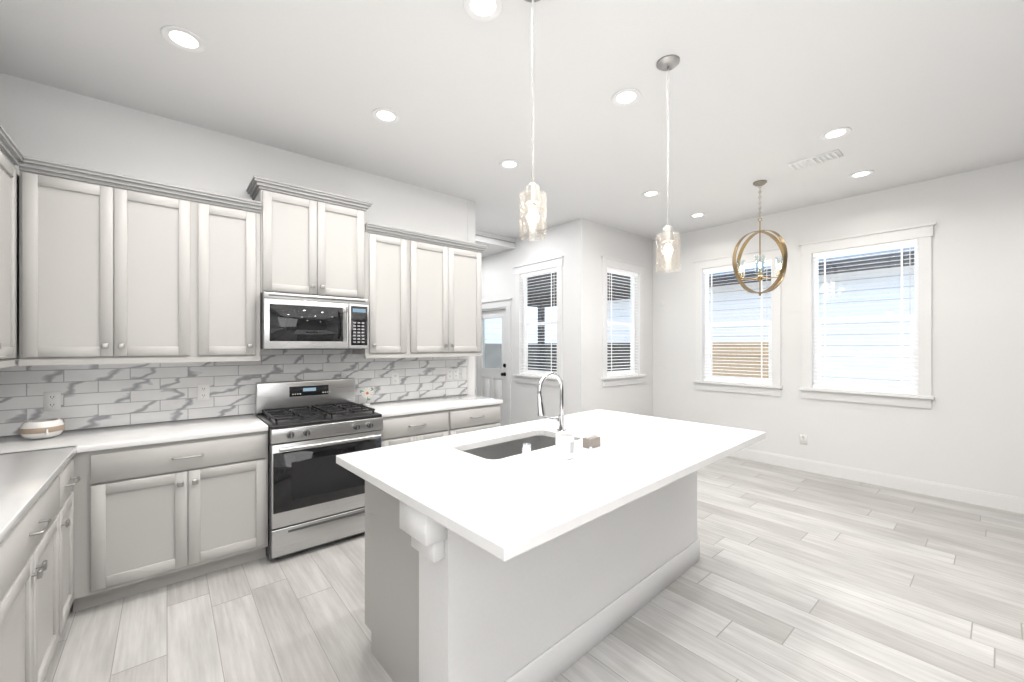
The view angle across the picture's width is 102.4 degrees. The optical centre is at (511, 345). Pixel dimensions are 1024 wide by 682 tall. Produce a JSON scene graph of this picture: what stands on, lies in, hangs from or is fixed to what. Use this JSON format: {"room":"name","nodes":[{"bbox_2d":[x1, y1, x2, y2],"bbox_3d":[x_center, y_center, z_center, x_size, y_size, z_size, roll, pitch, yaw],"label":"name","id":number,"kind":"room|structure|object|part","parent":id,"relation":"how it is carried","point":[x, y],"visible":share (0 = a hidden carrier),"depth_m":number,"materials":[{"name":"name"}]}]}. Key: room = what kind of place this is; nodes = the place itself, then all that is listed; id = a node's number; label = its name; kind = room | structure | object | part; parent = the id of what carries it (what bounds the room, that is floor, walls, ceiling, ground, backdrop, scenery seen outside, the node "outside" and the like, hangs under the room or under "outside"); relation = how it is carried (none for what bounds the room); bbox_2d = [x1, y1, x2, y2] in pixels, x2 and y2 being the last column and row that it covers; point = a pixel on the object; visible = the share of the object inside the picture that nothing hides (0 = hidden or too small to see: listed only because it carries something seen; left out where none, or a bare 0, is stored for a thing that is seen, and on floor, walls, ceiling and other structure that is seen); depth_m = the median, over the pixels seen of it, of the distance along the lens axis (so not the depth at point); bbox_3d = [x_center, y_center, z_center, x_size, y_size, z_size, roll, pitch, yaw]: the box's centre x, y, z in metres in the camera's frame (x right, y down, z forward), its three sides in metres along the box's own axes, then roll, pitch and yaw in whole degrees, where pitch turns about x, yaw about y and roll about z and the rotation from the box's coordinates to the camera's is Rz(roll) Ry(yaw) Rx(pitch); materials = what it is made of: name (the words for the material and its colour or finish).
{"room":"kitchen","nodes":[
{"label":"kitchen","id":0,"kind":"room"},
{"bbox_2d":[0,73,466,429],"bbox_3d":[-1.863,-0.075,3.449,3.480,3.050,0.120,0,0,-40],"label":"wall","id":1,"kind":"structure","parent":0,"point":[45,122],"depth_m":2.94,"materials":[{"name":"white paint"}]},
{"bbox_2d":[0,124,35,367],"bbox_3d":[-2.481,-0.463,1.791,0.398,1.081,1.013,0,0,-40],"label":"upper cabinet","id":2,"kind":"object","parent":1,"relation":"attached to","point":[17,192],"depth_m":2.23,"materials":[{"name":"grey paint"}]},
{"bbox_2d":[36,158,195,363],"bbox_3d":[-2.493,-0.463,2.580,0.783,1.081,0.398,0,0,-40],"label":"upper cabinet","id":3,"kind":"object","parent":1,"relation":"attached to","point":[99,267],"depth_m":2.48,"materials":[{"name":"grey paint"}]},
{"bbox_2d":[196,192,263,359],"bbox_3d":[-2.070,-0.463,2.982,0.382,1.081,0.325,0,0,-40],"label":"upper cabinet","id":4,"kind":"object","parent":1,"relation":"attached to","point":[229,233],"depth_m":2.86,"materials":[{"name":"grey paint"}]},
{"bbox_2d":[0,349,466,436],"bbox_3d":[-1.819,0.257,3.401,3.465,0.554,0.008,0,0,-40],"label":"backsplash","id":5,"kind":"structure","parent":1,"relation":"attached to","point":[99,395],"depth_m":2.95,"materials":[{"name":"tile"}]},
{"bbox_2d":[44,391,60,410],"bbox_3d":[-2.835,0.345,2.538,0.072,0.116,0.007,0,0,-40],"label":"outlet","id":6,"kind":"object","parent":5,"relation":"attached to","point":[52,401],"depth_m":2.54,"materials":[{"name":"white plastic"}]},
{"bbox_2d":[197,384,209,400],"bbox_3d":[-2.263,0.345,3.018,0.072,0.116,0.007,0,0,-40],"label":"outlet","id":7,"kind":"object","parent":5,"relation":"attached to","point":[203,391],"depth_m":3.02,"materials":[{"name":"white plastic"}]},
{"bbox_2d":[392,372,398,384],"bbox_3d":[-1.127,0.320,3.971,0.072,0.116,0.007,0,0,-40],"label":"outlet","id":8,"kind":"object","parent":5,"relation":"attached to","point":[395,376],"depth_m":3.97,"materials":[{"name":"white plastic"}]},
{"bbox_2d":[447,368,458,379],"bbox_3d":[-0.630,0.305,4.387,0.147,0.116,0.007,0,0,-40],"label":"outlet","id":9,"kind":"object","parent":5,"relation":"attached to","point":[453,373],"depth_m":4.39,"materials":[{"name":"white plastic"}]},
{"bbox_2d":[461,368,465,378],"bbox_3d":[-0.524,0.305,4.476,0.060,0.116,0.009,0,0,-40],"label":"outlet","id":10,"kind":"object","parent":5,"relation":"attached to","point":[463,370],"depth_m":4.47,"materials":[{"name":"white plastic"}]},
{"bbox_2d":[252,180,367,298],"bbox_3d":[-1.631,-0.782,3.351,0.762,0.795,0.325,0,0,-40],"label":"upper cabinet","id":11,"kind":"object","parent":1,"relation":"attached to","point":[314,241],"depth_m":3.20,"materials":[{"name":"grey paint"}]},
{"bbox_2d":[260,292,368,349],"bbox_3d":[-1.585,-0.174,3.297,0.754,0.416,0.447,0,0,-40],"label":"over-the-range microwave","id":12,"kind":"object","parent":11,"relation":"attached to","point":[289,321],"visible":1,"depth_m":3.12,"materials":[{"name":"silver metal"}]},
{"bbox_2d":[353,224,411,355],"bbox_3d":[-1.187,-0.463,3.724,0.392,1.081,0.325,0,0,-40],"label":"upper cabinet","id":13,"kind":"object","parent":1,"relation":"attached to","point":[387,252],"depth_m":3.61,"materials":[{"name":"grey paint"}]},
{"bbox_2d":[412,232,483,355],"bbox_3d":[-0.723,-0.463,4.113,0.820,1.081,0.325,0,0,-40],"label":"upper cabinet","id":14,"kind":"object","parent":1,"relation":"attached to","point":[447,274],"depth_m":3.98,"materials":[{"name":"grey paint"}]},
{"bbox_2d":[467,200,474,394],"bbox_3d":[-1.185,-0.075,5.441,0.120,3.110,2.300,0,0,-40],"label":"wall","id":15,"kind":"structure","parent":0,"point":[470,238],"depth_m":4.56,"materials":[{"name":"white paint"}]},
{"bbox_2d":[475,230,515,257],"bbox_3d":[-0.912,-1.524,6.260,1.348,0.149,1.395,0,0,-40],"label":"ceiling","id":16,"kind":"structure","parent":0,"point":[495,243],"depth_m":6.00,"materials":[{"name":"white paint"}]},
{"bbox_2d":[0,0,1023,239],"bbox_3d":[0.849,-1.640,2.644,7.200,0.080,9.800,0,0,-40],"label":"ceiling","id":17,"kind":"structure","parent":0,"point":[907,92],"depth_m":2.55,"materials":[{"name":"white paint"}]},
{"bbox_2d":[161,26,205,52],"bbox_3d":[-1.715,-1.597,2.151,0.183,0.007,0.183,0,0,8],"label":"recessed light","id":18,"kind":"object","parent":17,"relation":"in","point":[190,41],"depth_m":2.15,"materials":[{"name":"white paint"}]},
{"bbox_2d":[372,108,399,123],"bbox_3d":[-0.878,-1.597,2.866,0.181,0.007,0.184,0,0,8],"label":"recessed light","id":19,"kind":"object","parent":17,"relation":"in","point":[384,115],"depth_m":2.86,"materials":[{"name":"white paint"}]},
{"bbox_2d":[463,0,502,21],"bbox_3d":[-0.136,-1.597,1.936,0.183,0.007,0.183,0,0,8],"label":"recessed light","id":20,"kind":"object","parent":17,"relation":"in","point":[479,10],"depth_m":1.95,"materials":[{"name":"white paint"}]},
{"bbox_2d":[499,159,519,168],"bbox_3d":[-0.023,-1.597,3.636,0.181,0.007,0.184,0,0,8],"label":"recessed light","id":21,"kind":"object","parent":17,"relation":"in","point":[506,164],"depth_m":3.64,"materials":[{"name":"white paint"}]},
{"bbox_2d":[519,0,546,240],"bbox_3d":[0.094,-1.042,1.850,0.126,1.117,0.126,0,0,-40],"label":"pendant light","id":22,"kind":"object","parent":17,"relation":"hanging from","point":[532,196],"visible":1,"depth_m":1.84,"materials":[{"name":"clear glass"}]},
{"bbox_3d":[0.094,-0.584,1.850,0.126,0.201,0.126,0,0,-40],"label":"lamp shade","id":23,"kind":"part","parent":22,"relation":"part of","materials":[{"name":"clear glass"}]},
{"bbox_2d":[611,88,640,105],"bbox_3d":[0.736,-1.597,2.654,0.183,0.007,0.181,0,0,2],"label":"recessed light","id":24,"kind":"object","parent":17,"relation":"in","point":[629,96],"depth_m":2.65,"materials":[{"name":"white paint"}]},
{"bbox_2d":[642,190,660,196],"bbox_3d":[1.465,-1.597,4.336,0.184,0.007,0.182,0,0,8],"label":"recessed light","id":25,"kind":"object","parent":17,"relation":"in","point":[651,193],"depth_m":4.33,"materials":[{"name":"white paint"}]},
{"bbox_2d":[656,54,680,272],"bbox_3d":[0.881,-1.010,2.326,0.132,1.180,0.132,0,0,-40],"label":"pendant light","id":26,"kind":"object","parent":17,"relation":"hanging from","point":[667,63],"visible":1,"depth_m":2.32,"materials":[{"name":"clear glass"}]},
{"bbox_3d":[0.881,-0.525,2.326,0.132,0.211,0.132,0,0,-40],"label":"lamp shade","id":27,"kind":"part","parent":26,"relation":"part of","materials":[{"name":"clear glass"}]},
{"bbox_2d":[689,213,705,217],"bbox_3d":[2.281,-1.597,5.060,0.184,0.007,0.182,0,0,8],"label":"recessed light","id":28,"kind":"object","parent":17,"relation":"in","point":[696,215],"depth_m":5.06,"materials":[{"name":"white paint"}]},
{"bbox_2d":[732,180,787,295],"bbox_3d":[2.433,-1.042,4.039,0.443,1.115,0.475,0,0,33],"label":"orb chandelier","id":29,"kind":"object","parent":17,"relation":"hanging from","point":[737,268],"visible":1,"depth_m":4.00,"materials":[{"name":"brown metal"}]},
{"bbox_3d":[2.433,-0.765,4.039,0.396,0.170,0.395,0,0,-40],"label":"glass","id":30,"kind":"part","parent":29,"relation":"part of","materials":[{"name":"clear glass"}]},
{"bbox_2d":[787,149,843,169],"bbox_3d":[2.610,-1.591,3.548,0.170,0.018,0.360,0,0,-40],"label":"ceiling vent","id":31,"kind":"object","parent":17,"relation":"in","point":[820,158],"visible":0.96,"depth_m":3.53,"materials":[{"name":"white metal"}]},
{"bbox_2d":[820,127,851,139],"bbox_3d":[2.444,-1.597,3.108,0.184,0.007,0.182,0,0,8],"label":"recessed light","id":32,"kind":"object","parent":17,"relation":"in","point":[836,133],"depth_m":3.10,"materials":[{"name":"white paint"}]},
{"bbox_2d":[848,170,873,178],"bbox_3d":[3.261,-1.597,3.846,0.184,0.007,0.182,0,0,8],"label":"recessed light","id":33,"kind":"object","parent":17,"relation":"in","point":[864,173],"depth_m":3.85,"materials":[{"name":"white paint"}]},
{"bbox_2d":[44,456,1023,681],"bbox_3d":[0.849,1.480,2.644,7.200,0.060,9.800,0,0,-40],"label":"floor","id":34,"kind":"structure","parent":0,"point":[793,575],"depth_m":2.26,"materials":[{"name":"grey wood"}]},
{"bbox_2d":[0,536,7,681],"bbox_3d":[-1.366,1.011,0.603,0.578,0.878,1.060,0,0,-40],"label":"base cabinet","id":35,"kind":"object","parent":34,"relation":"on","point":[4,545],"depth_m":1.24,"materials":[{"name":"grey paint"}]},
{"bbox_2d":[8,464,67,681],"bbox_3d":[-1.964,1.011,1.315,0.578,0.878,1.080,0,0,-40],"label":"base cabinet","id":36,"kind":"object","parent":34,"relation":"on","point":[36,572],"depth_m":1.54,"materials":[{"name":"grey paint"}]},
{"bbox_2d":[0,429,87,543],"bbox_3d":[-1.441,0.552,0.709,0.600,0.035,4.619,0,0,-40],"label":"countertop","id":37,"kind":"structure","parent":36,"relation":"on","point":[31,470],"depth_m":1.80,"materials":[{"name":"white stone"}]},
{"bbox_2d":[18,418,64,438],"bbox_3d":[-2.714,0.484,2.379,0.179,0.100,0.184,0,0,-40],"label":"bowl","id":38,"kind":"object","parent":37,"relation":"on","point":[42,428],"depth_m":2.33,"materials":[{"name":"white ceramic"}]},
{"bbox_2d":[68,459,75,613],"bbox_3d":[-2.366,1.011,1.794,0.578,0.878,0.450,0,0,-40],"label":"base cabinet","id":39,"kind":"object","parent":34,"relation":"on","point":[71,477],"depth_m":2.10,"materials":[{"name":"grey paint"}]},
{"bbox_2d":[72,431,267,611],"bbox_3d":[-2.163,1.011,2.680,0.911,0.878,0.670,0,0,-40],"label":"base cabinet","id":40,"kind":"object","parent":34,"relation":"on","point":[150,517],"visible":0.96,"depth_m":2.42,"materials":[{"name":"grey paint"}]},
{"bbox_2d":[80,414,267,451],"bbox_3d":[-2.160,0.552,2.707,0.869,0.035,0.634,0,0,-40],"label":"countertop","id":41,"kind":"structure","parent":40,"relation":"on","point":[113,437],"depth_m":2.58,"materials":[{"name":"white stone"}]},
{"bbox_2d":[255,378,382,559],"bbox_3d":[-1.484,0.870,3.176,0.758,1.160,0.717,0,0,-40],"label":"gas range","id":42,"kind":"object","parent":34,"relation":"on","point":[316,494],"visible":0.92,"depth_m":2.94,"materials":[{"name":"silver metal"}]},
{"bbox_2d":[381,404,500,446],"bbox_3d":[-0.758,1.011,3.859,1.221,0.878,0.670,0,0,-40],"label":"base cabinet","id":43,"kind":"object","parent":34,"relation":"on","point":[400,429],"visible":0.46,"depth_m":3.57,"materials":[{"name":"grey paint"}]},
{"bbox_2d":[354,394,502,416],"bbox_3d":[-0.764,0.552,3.878,1.235,0.035,0.634,0,0,-40],"label":"countertop","id":44,"kind":"structure","parent":43,"relation":"on","point":[405,407],"depth_m":3.77,"materials":[{"name":"white stone"}]},
{"bbox_2d":[360,388,373,404],"bbox_3d":[-1.308,0.457,3.702,0.118,0.155,0.066,0,0,-40],"label":"flower vase","id":45,"kind":"object","parent":44,"relation":"on","point":[367,392],"depth_m":3.69,"materials":[{"name":"white ceramic"}]},
{"bbox_2d":[338,464,700,681],"bbox_3d":[0.217,1.006,2.380,2.101,0.888,0.834,0,0,-43],"label":"kitchen island","id":46,"kind":"object","parent":34,"relation":"on","point":[547,549],"depth_m":1.77,"materials":[{"name":"white wood"}]},
{"bbox_3d":[0.427,1.006,2.151,2.100,0.888,0.213,0,0,-43],"label":"panel","id":47,"kind":"part","parent":46,"relation":"part of","materials":[{"name":"white paint"}]},
{"bbox_2d":[336,409,765,563],"bbox_3d":[0.347,0.541,2.216,2.101,0.038,1.210,0,0,-43],"label":"island countertop","id":48,"kind":"structure","parent":46,"relation":"on","point":[509,507],"depth_m":1.72,"materials":[{"name":"white stone"}]},
{"bbox_2d":[460,432,567,459],"bbox_3d":[0.042,0.667,2.215,0.734,0.237,0.404,0,0,-43],"label":"sink","id":49,"kind":"object","parent":48,"relation":"in","point":[498,448],"depth_m":2.37,"materials":[{"name":"grey metal"}]},
{"bbox_2d":[537,372,567,431],"bbox_3d":[0.229,0.339,2.455,0.239,0.366,0.081,0,0,-43],"label":"faucet","id":50,"kind":"object","parent":48,"relation":"on","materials":[{"name":"silver metal"}]},
{"bbox_2d":[482,218,586,423],"bbox_3d":[0.060,-0.075,6.245,0.120,3.050,2.670,0,0,-40],"label":"wall","id":51,"kind":"structure","parent":0,"point":[568,241],"depth_m":5.50,"materials":[{"name":"white paint"}]},
{"bbox_2d":[477,309,505,425],"bbox_3d":[-0.339,0.442,6.661,0.128,1.997,0.814,0,0,-40],"label":"door","id":52,"kind":"structure","parent":51,"relation":"in","point":[491,382],"depth_m":6.63,"materials":[{"name":"white paint"}]},
{"bbox_2d":[475,298,511,424],"bbox_3d":[-0.325,0.367,6.672,0.160,2.165,1.120,0,0,-40],"label":"door frame","id":53,"kind":"structure","parent":51,"relation":"attached to","point":[499,304],"depth_m":6.28,"materials":[{"name":"white paint"}]},
{"bbox_2d":[513,255,563,386],"bbox_3d":[0.356,-0.312,5.781,0.083,1.725,1.000,0,0,-40],"label":"window trim","id":54,"kind":"structure","parent":51,"relation":"in","point":[557,262],"depth_m":5.67,"materials":[{"name":"white paint"}]},
{"bbox_2d":[521,267,556,376],"bbox_3d":[0.383,-0.310,5.804,0.067,1.476,0.748,0,0,-40],"label":"window blind","id":55,"kind":"object","parent":54,"relation":"attached to","point":[541,272],"visible":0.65,"depth_m":5.80,"materials":[{"name":"white plastic"}]},
{"bbox_2d":[523,271,556,373],"bbox_3d":[0.433,-0.310,5.846,0.050,1.480,0.760,0,0,-40],"label":"window","id":56,"kind":"structure","parent":51,"relation":"in","point":[548,323],"depth_m":6.01,"materials":[{"name":"clear glass"}]},
{"bbox_2d":[587,220,652,416],"bbox_3d":[1.558,-0.075,5.837,1.650,3.050,0.120,0,0,-40],"label":"wall","id":57,"kind":"structure","parent":0,"point":[611,242],"depth_m":5.66,"materials":[{"name":"white paint"}]},
{"bbox_2d":[607,273,634,373],"bbox_3d":[1.496,-0.310,5.824,0.760,1.480,0.050,0,0,-40],"label":"window","id":58,"kind":"structure","parent":57,"relation":"in","point":[630,323],"depth_m":5.99,"materials":[{"name":"clear glass"}]},
{"bbox_2d":[607,267,637,376],"bbox_3d":[1.538,-0.310,5.774,0.748,1.476,0.066,0,0,-40],"label":"window blind","id":59,"kind":"object","parent":58,"relation":"attached to","point":[621,272],"visible":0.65,"depth_m":5.76,"materials":[{"name":"white plastic"}]},
{"bbox_2d":[601,256,645,386],"bbox_3d":[1.561,-0.312,5.747,1.000,1.725,0.083,0,0,-40],"label":"window trim","id":60,"kind":"structure","parent":57,"relation":"in","point":[610,262],"depth_m":5.64,"materials":[{"name":"white paint"}]},
{"bbox_2d":[653,159,1023,497],"bbox_3d":[4.377,-0.075,3.667,0.120,3.050,6.830,0,0,-40],"label":"wall","id":61,"kind":"structure","parent":0,"point":[966,430],"depth_m":4.04,"materials":[{"name":"white paint"}]},
{"bbox_2d":[693,247,782,395],"bbox_3d":[2.889,-0.282,5.329,0.083,1.785,1.090,0,0,-40],"label":"window trim","id":62,"kind":"structure","parent":61,"relation":"in","point":[775,387],"depth_m":5.21,"materials":[{"name":"white paint"}]},
{"bbox_2d":[703,259,771,384],"bbox_3d":[2.917,-0.280,5.352,0.067,1.536,0.838,0,0,-40],"label":"window blind","id":63,"kind":"object","parent":62,"relation":"attached to","point":[728,267],"visible":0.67,"depth_m":5.32,"materials":[{"name":"white plastic"}]},
{"bbox_2d":[705,264,771,381],"bbox_3d":[2.967,-0.280,5.394,0.050,1.540,0.850,0,0,-40],"label":"window","id":64,"kind":"structure","parent":61,"relation":"in","point":[708,338],"depth_m":5.44,"materials":[{"name":"clear glass"}]},
{"bbox_2d":[800,434,806,444],"bbox_3d":[3.374,1.090,4.763,0.007,0.116,0.072,0,0,-40],"label":"outlet","id":65,"kind":"object","parent":61,"relation":"attached to","point":[803,438],"depth_m":4.76,"materials":[{"name":"white plastic"}]},
{"bbox_2d":[814,244,917,390],"bbox_3d":[3.777,-0.280,4.429,0.050,1.540,0.870,0,0,-40],"label":"window","id":66,"kind":"structure","parent":61,"relation":"in","point":[913,327],"depth_m":4.38,"materials":[{"name":"clear glass"}]},
{"bbox_2d":[813,239,917,394],"bbox_3d":[3.727,-0.280,4.387,0.067,1.536,0.858,0,0,-40],"label":"window blind","id":67,"kind":"object","parent":66,"relation":"attached to","point":[904,243],"visible":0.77,"depth_m":4.33,"materials":[{"name":"white plastic"}]},
{"bbox_2d":[798,222,935,408],"bbox_3d":[3.699,-0.282,4.364,0.083,1.785,1.110,0,0,-40],"label":"window trim","id":68,"kind":"structure","parent":61,"relation":"in","point":[923,234],"depth_m":4.19,"materials":[{"name":"white paint"}]},
{"bbox_2d":[729,448,1023,513],"bbox_3d":[4.326,1.383,3.623,0.014,0.135,6.830,0,0,-40],"label":"baseboard","id":69,"kind":"structure","parent":61,"relation":"attached to","point":[982,498],"depth_m":4.16,"materials":[{"name":"white paint"}]},
{"label":"outside","id":70,"kind":"structure","parent":0,"visible":0},
{"bbox_3d":[2.971,1.800,7.427,28.000,0.100,28.000,0,0,-40],"label":"plane","id":71,"kind":"object","parent":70,"visible":0},
{"bbox_2d":[485,306,556,342],"bbox_3d":[-2.166,-1.400,11.994,14.000,6.300,0.400,0,0,-40],"label":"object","id":72,"kind":"object","parent":71,"relation":"on","point":[530,320],"depth_m":14.17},
{"bbox_2d":[528,272,629,370],"bbox_3d":[0.798,0.230,7.667,2.820,3.040,3.640,0,0,-40],"label":"patio","id":73,"kind":"structure","parent":71,"relation":"on","point":[534,303],"depth_m":8.63,"materials":[{"name":"grey"}]},
{"bbox_2d":[485,342,768,377],"bbox_3d":[-0.311,0.850,6.905,6.300,1.800,6.980,0,0,-40],"label":"fence","id":74,"kind":"object","parent":71,"relation":"on","point":[724,354],"depth_m":7.09,"materials":[{"name":"beige wood"}]},
{"bbox_2d":[607,247,913,385],"bbox_3d":[7.512,0.170,6.799,3.850,3.160,13.200,0,0,-40],"label":"neighboring house","id":75,"kind":"structure","parent":71,"relation":"on","point":[834,305],"depth_m":6.78,"materials":[{"name":"grey"}]}
]}

